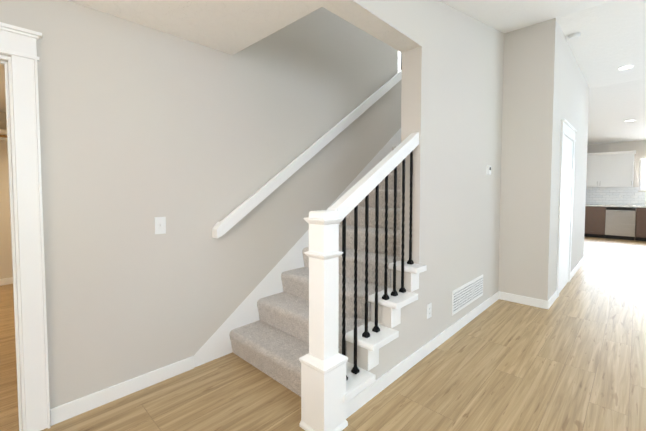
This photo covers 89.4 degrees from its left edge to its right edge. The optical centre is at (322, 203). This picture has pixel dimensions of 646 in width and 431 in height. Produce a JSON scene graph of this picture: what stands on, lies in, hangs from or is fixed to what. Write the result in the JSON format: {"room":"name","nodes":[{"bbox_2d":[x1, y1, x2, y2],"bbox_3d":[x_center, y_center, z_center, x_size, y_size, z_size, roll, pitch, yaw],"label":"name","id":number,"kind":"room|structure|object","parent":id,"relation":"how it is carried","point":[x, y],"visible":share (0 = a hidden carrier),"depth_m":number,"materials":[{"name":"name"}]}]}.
{"room":"entrance hallway","nodes":[
{"label":"entrance hallway","id":0,"kind":"room"},
{"bbox_2d":[0,112,12,278],"bbox_3d":[-3.343,-0.118,5.902,0.120,2.440,11.000,2,3,44],"label":"wall","id":1,"kind":"structure","parent":0,"point":[6,270],"depth_m":4.62,"materials":[{"name":"paint"}]},
{"bbox_2d":[0,129,6,140],"bbox_3d":[-4.192,-0.786,4.677,0.318,0.438,3.680,2,3,44],"label":"shelf","id":2,"kind":"object","parent":1,"relation":"attached to","point":[3,134],"depth_m":4.41,"materials":[{"name":"brown wood"}]},
{"bbox_2d":[0,277,12,285],"bbox_3d":[-4.301,1.099,4.863,0.014,0.095,3.700,2,3,44],"label":"baseboard","id":3,"kind":"structure","parent":1,"relation":"attached to","point":[6,281],"depth_m":4.64,"materials":[{"name":"white wood"}]},
{"bbox_2d":[0,0,321,111],"bbox_3d":[-1.479,-1.491,4.045,5.060,0.460,11.000,2,3,44],"label":"ceiling","id":4,"kind":"structure","parent":0,"point":[232,27],"depth_m":2.06,"materials":[{"name":"white paint"}]},
{"bbox_2d":[0,0,401,408],"bbox_3d":[-0.428,-1.478,3.031,0.120,5.400,11.000,2,3,44],"label":"wall","id":5,"kind":"structure","parent":0,"point":[142,127],"depth_m":2.32,"materials":[{"name":"paint"}]},
{"bbox_2d":[0,22,50,430],"bbox_3d":[-1.960,0.187,1.512,0.205,2.202,1.046,2,3,44],"label":"door frame","id":6,"kind":"structure","parent":5,"relation":"attached to","point":[18,44],"depth_m":1.77,"materials":[{"name":"white wood"}]},
{"bbox_2d":[50,356,193,425],"bbox_3d":[-1.272,1.213,2.171,0.013,0.095,0.837,2,3,44],"label":"baseboard","id":7,"kind":"structure","parent":5,"relation":"attached to","point":[66,411],"depth_m":2.11,"materials":[{"name":"white wood"}]},
{"bbox_2d":[155,217,165,233],"bbox_3d":[-1.129,0.152,2.271,0.020,0.118,0.072,2,3,44],"label":"switch plate","id":8,"kind":"object","parent":5,"relation":"attached to","point":[160,225],"visible":1,"depth_m":2.27,"materials":[{"name":"white plastic"}]},
{"bbox_2d":[193,128,400,367],"bbox_3d":[0.460,-0.345,3.911,0.003,3.062,4.170,2,3,44],"label":"stair skirt board","id":9,"kind":"object","parent":5,"relation":"attached to","point":[217,344],"visible":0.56,"depth_m":2.90,"materials":[{"name":"white wood"}]},
{"bbox_2d":[212,70,401,237],"bbox_3d":[0.548,-1.228,3.908,0.080,2.869,4.000,2,3,44],"label":"handrail","id":10,"kind":"object","parent":5,"relation":"attached to","point":[240,212],"visible":0.75,"depth_m":3.05,"materials":[{"name":"white wood"}]},
{"bbox_2d":[0,237,645,430],"bbox_3d":[2.229,1.202,4.265,10.550,0.060,16.500,2,3,44],"label":"floor","id":11,"kind":"structure","parent":0,"point":[572,357],"depth_m":2.29,"materials":[{"name":"brown wood"}]},
{"bbox_2d":[229,146,400,396],"bbox_3d":[0.964,-0.256,3.714,1.000,2.900,3.961,2,3,44],"label":"stairs","id":12,"kind":"structure","parent":11,"relation":"on","point":[273,342],"depth_m":2.69,"materials":[{"name":"carpet"}]},
{"bbox_2d":[299,207,347,430],"bbox_3d":[0.004,0.649,1.842,0.199,1.250,0.199,2,3,44],"label":"newel post","id":13,"kind":"object","parent":11,"relation":"on","point":[323,361],"visible":1,"depth_m":1.79,"materials":[{"name":"white wood"}]},
{"bbox_2d":[584,206,605,237],"bbox_3d":[7.824,0.509,9.470,0.580,0.884,0.598,2,3,44],"label":"base cabinet","id":14,"kind":"object","parent":11,"relation":"on","point":[595,218],"depth_m":9.21,"materials":[{"name":"brown wood"}]},
{"bbox_2d":[605,207,635,240],"bbox_3d":[8.235,0.529,9.040,0.598,0.880,0.633,2,3,44],"label":"dishwasher","id":15,"kind":"object","parent":11,"relation":"on","point":[620,223],"visible":0.94,"depth_m":8.84,"materials":[{"name":"silver metal"}]},
{"bbox_2d":[636,208,645,240],"bbox_3d":[8.811,0.549,8.520,0.942,0.884,0.598,2,3,44],"label":"base cabinet","id":16,"kind":"object","parent":11,"relation":"on","point":[640,212],"depth_m":8.57,"materials":[{"name":"brown wood"}]},
{"bbox_2d":[585,204,645,207],"bbox_3d":[9.412,0.111,7.904,5.016,0.038,0.623,2,3,44],"label":"countertop","id":17,"kind":"structure","parent":16,"relation":"on","point":[636,206],"depth_m":8.90,"materials":[{"name":"stone"}]},
{"bbox_2d":[311,0,420,52],"bbox_3d":[-1.364,-1.107,0.410,0.170,0.001,5.909,2,3,44],"label":"soffit","id":18,"kind":"structure","parent":0,"point":[359,16],"depth_m":2.12,"materials":[{"name":"white paint"}]},
{"bbox_2d":[347,269,418,379],"bbox_3d":[0.367,0.890,2.291,0.170,0.730,0.925,2,3,44],"label":"wall","id":19,"kind":"structure","parent":0,"point":[399,349],"depth_m":2.37,"materials":[{"name":"paint"}]},
{"bbox_2d":[342,261,426,402],"bbox_3d":[0.370,0.869,2.250,0.242,0.776,0.975,2,3,44],"label":"caps","id":20,"kind":"object","parent":19,"relation":"attached to","point":[363,379],"visible":0.79,"depth_m":2.19,"materials":[{"name":"white wood"}]},
{"bbox_2d":[342,217,347,380],"bbox_3d":[0.126,0.565,1.965,0.038,1.013,0.038,2,3,44],"label":"baluster","id":21,"kind":"object","parent":20,"relation":"on","point":[344,220],"depth_m":1.96,"materials":[{"name":"metal"}]},
{"bbox_2d":[331,132,418,217],"bbox_3d":[0.389,-0.218,2.205,0.064,0.642,0.948,2,3,44],"label":"handrail","id":22,"kind":"object","parent":21,"relation":"on","point":[352,198],"visible":0.83,"depth_m":2.12,"materials":[{"name":"white wood"}]},
{"bbox_2d":[351,205,359,373],"bbox_3d":[0.204,0.529,2.045,0.038,1.078,0.038,2,3,44],"label":"baluster","id":23,"kind":"object","parent":20,"relation":"on","point":[355,370],"depth_m":2.04,"materials":[{"name":"metal"}]},
{"bbox_2d":[362,194,369,337],"bbox_3d":[0.283,0.395,2.121,0.038,0.951,0.038,2,3,44],"label":"baluster","id":24,"kind":"object","parent":20,"relation":"on","point":[366,334],"depth_m":2.12,"materials":[{"name":"metal"}]},
{"bbox_2d":[372,184,379,332],"bbox_3d":[0.362,0.360,2.201,0.038,1.016,0.038,2,3,44],"label":"baluster","id":25,"kind":"object","parent":20,"relation":"on","point":[376,329],"depth_m":2.20,"materials":[{"name":"metal"}]},
{"bbox_2d":[382,175,391,299],"bbox_3d":[0.441,0.227,2.278,0.038,0.889,0.038,2,3,44],"label":"baluster","id":26,"kind":"object","parent":20,"relation":"on","point":[385,296],"depth_m":2.27,"materials":[{"name":"metal"}]},
{"bbox_2d":[392,166,399,295],"bbox_3d":[0.519,0.190,2.357,0.038,0.954,0.038,2,3,44],"label":"baluster","id":27,"kind":"object","parent":20,"relation":"on","point":[394,293],"depth_m":2.35,"materials":[{"name":"metal"}]},
{"bbox_2d":[400,159,407,292],"bbox_3d":[0.599,0.154,2.438,0.038,1.020,0.038,2,3,44],"label":"baluster","id":28,"kind":"object","parent":20,"relation":"on","point":[402,289],"depth_m":2.43,"materials":[{"name":"metal"}]},
{"bbox_2d":[408,151,413,264],"bbox_3d":[0.677,0.021,2.514,0.038,0.892,0.038,2,3,44],"label":"baluster","id":29,"kind":"object","parent":20,"relation":"on","point":[410,261],"depth_m":2.51,"materials":[{"name":"metal"}]},
{"bbox_2d":[353,0,588,348],"bbox_3d":[2.357,-1.514,3.887,0.680,5.400,16.100,2,3,44],"label":"wall","id":30,"kind":"structure","parent":0,"point":[477,96],"depth_m":3.53,"materials":[{"name":"paint"}]},
{"bbox_2d":[346,292,501,418],"bbox_3d":[1.145,1.179,2.975,0.016,0.095,2.997,2,3,44],"label":"baseboard","id":31,"kind":"structure","parent":30,"relation":"attached to","point":[389,377],"depth_m":2.48,"materials":[{"name":"white wood"}]},
{"bbox_2d":[427,303,431,318],"bbox_3d":[0.878,0.883,2.691,0.008,0.118,0.072,2,3,44],"label":"outlet","id":32,"kind":"object","parent":30,"relation":"attached to","point":[429,310],"visible":1,"depth_m":2.69,"materials":[{"name":"white plastic"}]},
{"bbox_2d":[452,275,482,315],"bbox_3d":[1.485,0.912,3.323,0.009,0.230,0.830,2,3,44],"label":"air vent","id":33,"kind":"object","parent":30,"relation":"in","point":[465,295],"visible":0.96,"depth_m":3.27,"materials":[{"name":"white metal"}]},
{"bbox_2d":[486,165,490,174],"bbox_3d":[1.845,-0.372,3.630,0.026,0.110,0.090,2,3,44],"label":"thermostat","id":34,"kind":"object","parent":30,"relation":"attached to","point":[488,169],"visible":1,"depth_m":3.61,"materials":[{"name":"white plastic"}]},
{"bbox_2d":[498,291,545,308],"bbox_3d":[2.362,1.141,3.874,0.480,0.095,0.013,2,3,44],"label":"baseboard","id":35,"kind":"structure","parent":30,"relation":"attached to","point":[515,298],"depth_m":3.85,"materials":[{"name":"white wood"}]},
{"bbox_2d":[546,290,556,308],"bbox_3d":[2.737,1.140,3.895,0.017,0.095,0.564,2,3,44],"label":"baseboard","id":36,"kind":"structure","parent":30,"relation":"attached to","point":[551,300],"depth_m":3.81,"materials":[{"name":"white wood"}]},
{"bbox_2d":[556,119,576,297],"bbox_3d":[3.311,0.057,4.423,0.040,2.215,1.120,2,3,44],"label":"door","id":37,"kind":"structure","parent":30,"relation":"attached to","point":[569,131],"depth_m":4.39,"materials":[{"name":"white wood"}]},
{"bbox_2d":[570,256,584,279],"bbox_3d":[4.305,1.071,5.520,0.017,0.095,1.834,2,3,44],"label":"baseboard","id":38,"kind":"structure","parent":30,"relation":"attached to","point":[582,260],"depth_m":5.44,"materials":[{"name":"white wood"}]},
{"bbox_2d":[439,0,645,143],"bbox_3d":[4.147,-1.762,2.288,5.120,0.670,16.300,2,3,44],"label":"ceiling","id":39,"kind":"structure","parent":0,"point":[608,42],"depth_m":4.17,"materials":[{"name":"white paint"}]},
{"bbox_2d":[568,33,580,39],"bbox_3d":[3.055,-2.031,3.970,0.130,0.033,0.130,2,3,44],"label":"smoke detector","id":40,"kind":"object","parent":39,"relation":"attached to","point":[573,36],"visible":0.98,"depth_m":3.94,"materials":[{"name":"white plastic"}]},
{"bbox_2d":[617,65,633,69],"bbox_3d":[4.642,-2.088,5.008,0.190,0.008,0.190,2,3,44],"label":"recessed light","id":41,"kind":"object","parent":39,"relation":"in","point":[625,67],"visible":0.96,"depth_m":4.99,"materials":[{"name":"white"}]},
{"bbox_2d":[587,140,645,225],"bbox_3d":[9.678,-0.694,8.146,5.020,3.400,0.140,2,3,44],"label":"wall","id":42,"kind":"structure","parent":0,"point":[639,147],"depth_m":9.08,"materials":[{"name":"paint"}]},
{"bbox_2d":[586,150,635,186],"bbox_3d":[8.105,-0.963,9.291,1.128,0.980,0.380,2,3,44],"label":"upper cabinet","id":43,"kind":"object","parent":42,"relation":"attached to","point":[610,169],"visible":0.94,"depth_m":9.14,"materials":[{"name":"white wood"}]},
{"bbox_2d":[585,187,645,204],"bbox_3d":[9.626,-0.170,8.114,5.016,0.504,0.008,2,3,44],"label":"tile backsplash","id":44,"kind":"structure","parent":42,"relation":"attached to","point":[610,195],"depth_m":9.34,"materials":[{"name":"white tile"}]},
{"bbox_2d":[638,158,645,190],"bbox_3d":[9.092,-0.792,8.701,0.960,0.910,0.090,2,3,44],"label":"window","id":45,"kind":"structure","parent":42,"relation":"in","point":[643,181],"depth_m":8.99,"materials":[{"name":"grey"}]},
{"bbox_3d":[2.381,-3.139,7.981,5.060,2.500,0.120,2,3,44],"label":"wall","id":46,"kind":"structure","parent":0,"visible":0},
{"bbox_3d":[2.879,-3.239,7.383,3.460,1.610,0.039,2,3,44],"label":"window","id":47,"kind":"structure","parent":46,"relation":"in","visible":0},
{"bbox_2d":[398,51,400,71],"bbox_3d":[2.887,-3.239,7.391,3.296,1.446,0.009,2,3,44],"label":"window","id":48,"kind":"structure","parent":47,"relation":"attached to","point":[399,61],"depth_m":8.28,"materials":[{"name":"white"}]}
]}

